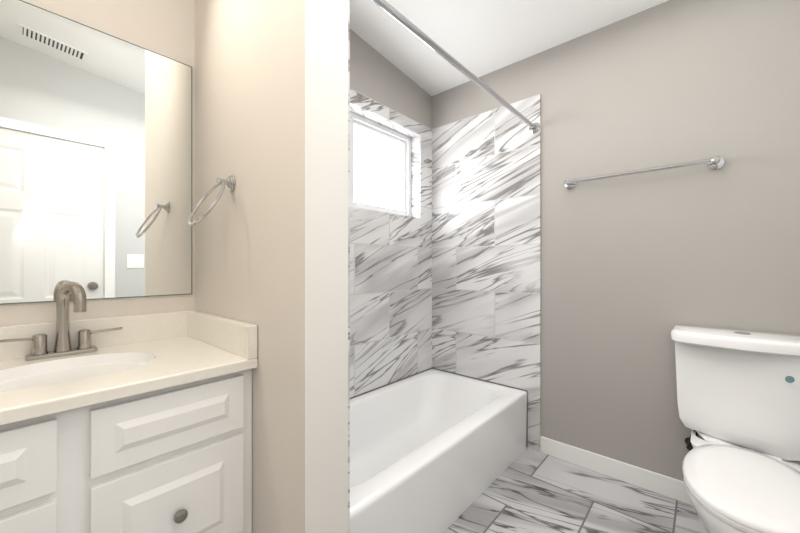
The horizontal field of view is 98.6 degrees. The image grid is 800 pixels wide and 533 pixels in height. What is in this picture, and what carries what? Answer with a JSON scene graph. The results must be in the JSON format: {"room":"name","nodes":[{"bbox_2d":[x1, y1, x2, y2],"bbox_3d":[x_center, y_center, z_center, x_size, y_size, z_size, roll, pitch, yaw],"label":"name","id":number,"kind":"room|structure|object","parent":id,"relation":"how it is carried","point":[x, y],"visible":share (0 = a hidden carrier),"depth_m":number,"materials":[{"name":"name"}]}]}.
{"room":"bathroom","nodes":[
{"label":"bathroom","id":0,"kind":"room"},
{"bbox_2d":[0,0,431,398],"bbox_3d":[-0.691,-0.355,1.746,0.170,3.000,2.880,0,0,41],"label":"wall","id":1,"kind":"structure","parent":0,"point":[166,28],"depth_m":1.35,"materials":[{"name":"beige paint"}]},
{"bbox_2d":[0,0,191,304],"bbox_3d":[-1.171,-0.355,1.070,0.006,0.940,0.941,0,0,41],"label":"mirror","id":2,"kind":"object","parent":1,"relation":"attached to","point":[96,164],"visible":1,"depth_m":1.18,"materials":[{"name":"clear glass"}]},
{"bbox_2d":[350,111,410,216],"bbox_3d":[-0.331,-0.667,2.172,0.044,0.625,1.215,0,0,41],"label":"window","id":3,"kind":"structure","parent":1,"relation":"in","point":[380,167],"depth_m":2.39,"materials":[{"name":"white glass"}]},
{"bbox_2d":[350,88,431,397],"bbox_3d":[-0.281,-0.140,2.130,0.085,1.846,1.502,0,0,41],"label":"tiled wall","id":4,"kind":"structure","parent":1,"relation":"attached to","point":[390,298],"depth_m":2.33,"materials":[{"name":"tile"}]},
{"bbox_2d":[195,0,347,532],"bbox_3d":[-0.503,-0.355,1.217,0.813,3.000,0.144,0,0,41],"label":"wall","id":5,"kind":"structure","parent":0,"point":[271,137],"depth_m":0.99,"materials":[{"name":"beige paint"}]},
{"bbox_2d":[188,175,235,225],"bbox_3d":[-0.621,-0.222,1.139,0.176,0.183,0.127,0,0,41],"label":"towel ring","id":6,"kind":"object","parent":5,"relation":"attached to","point":[229,182],"visible":1,"depth_m":1.16,"materials":[{"name":"silver metal"}]},
{"bbox_2d":[348,0,349,532],"bbox_3d":[-0.450,-0.140,1.272,0.801,1.846,0.007,0,0,41],"label":"tiled wall","id":7,"kind":"structure","parent":5,"relation":"attached to","point":[348,266],"depth_m":1.01,"materials":[{"name":"stone"}]},
{"bbox_2d":[350,0,668,95],"bbox_3d":[0.136,-1.533,1.014,2.380,0.446,2.880,0,0,41],"label":"ceiling","id":8,"kind":"structure","parent":0,"point":[478,38],"depth_m":1.99,"materials":[{"name":"paint"}]},
{"bbox_2d":[443,447,706,532],"bbox_3d":[0.136,1.195,1.014,2.380,0.100,2.880,0,0,41],"label":"floor","id":9,"kind":"structure","parent":0,"point":[527,490],"depth_m":1.64,"materials":[{"name":"tile"}]},
{"bbox_2d":[0,281,256,532],"bbox_3d":[-0.953,0.596,0.893,0.565,1.099,0.934,0,0,41],"label":"bathroom vanity","id":10,"kind":"object","parent":9,"relation":"on","point":[133,424],"visible":1,"depth_m":0.91,"materials":[{"name":"white"}]},
{"bbox_2d":[350,369,526,532],"bbox_3d":[0.030,0.965,1.855,0.743,0.360,1.498,0,0,41],"label":"bathtub","id":11,"kind":"object","parent":9,"relation":"on","point":[434,451],"visible":0.67,"depth_m":1.84,"materials":[{"name":"white ceramic"}]},
{"bbox_2d":[671,325,799,532],"bbox_3d":[1.272,0.712,1.257,0.468,0.867,0.769,0,0,41],"label":"toilet","id":12,"kind":"object","parent":9,"relation":"on","point":[738,396],"visible":1,"depth_m":1.34,"materials":[{"name":"white ceramic"}]},
{"bbox_2d":[432,0,799,480],"bbox_3d":[1.051,-0.355,2.048,2.380,3.000,0.120,0,0,41],"label":"wall","id":13,"kind":"structure","parent":0,"point":[636,269],"depth_m":1.75,"materials":[{"name":"beige paint"}]},
{"bbox_2d":[432,94,540,451],"bbox_3d":[0.558,0.041,2.395,0.822,2.208,0.008,0,0,41],"label":"tile","id":14,"kind":"structure","parent":13,"relation":"attached to","point":[486,246],"depth_m":2.34,"materials":[{"name":"tile"}]},
{"bbox_2d":[371,0,539,133],"bbox_3d":[0.342,-0.861,1.579,0.066,0.066,1.501,0,0,41],"label":"shower curtain rod","id":15,"kind":"object","parent":14,"relation":"attached to","point":[398,16],"visible":1,"depth_m":1.40,"materials":[{"name":"silver metal"}]},
{"bbox_2d":[540,436,692,505],"bbox_3d":[1.325,1.095,1.716,1.224,0.100,0.013,0,0,41],"label":"baseboard","id":16,"kind":"structure","parent":13,"relation":"attached to","point":[666,486],"depth_m":1.84,"materials":[{"name":"white wood"}]},
{"bbox_2d":[564,156,724,189],"bbox_3d":[1.206,-0.480,1.775,0.686,0.060,0.082,0,0,41],"label":"towel rail","id":17,"kind":"object","parent":13,"relation":"attached to","point":[715,162],"visible":1,"depth_m":1.69,"materials":[{"name":"silver metal"}]}
]}

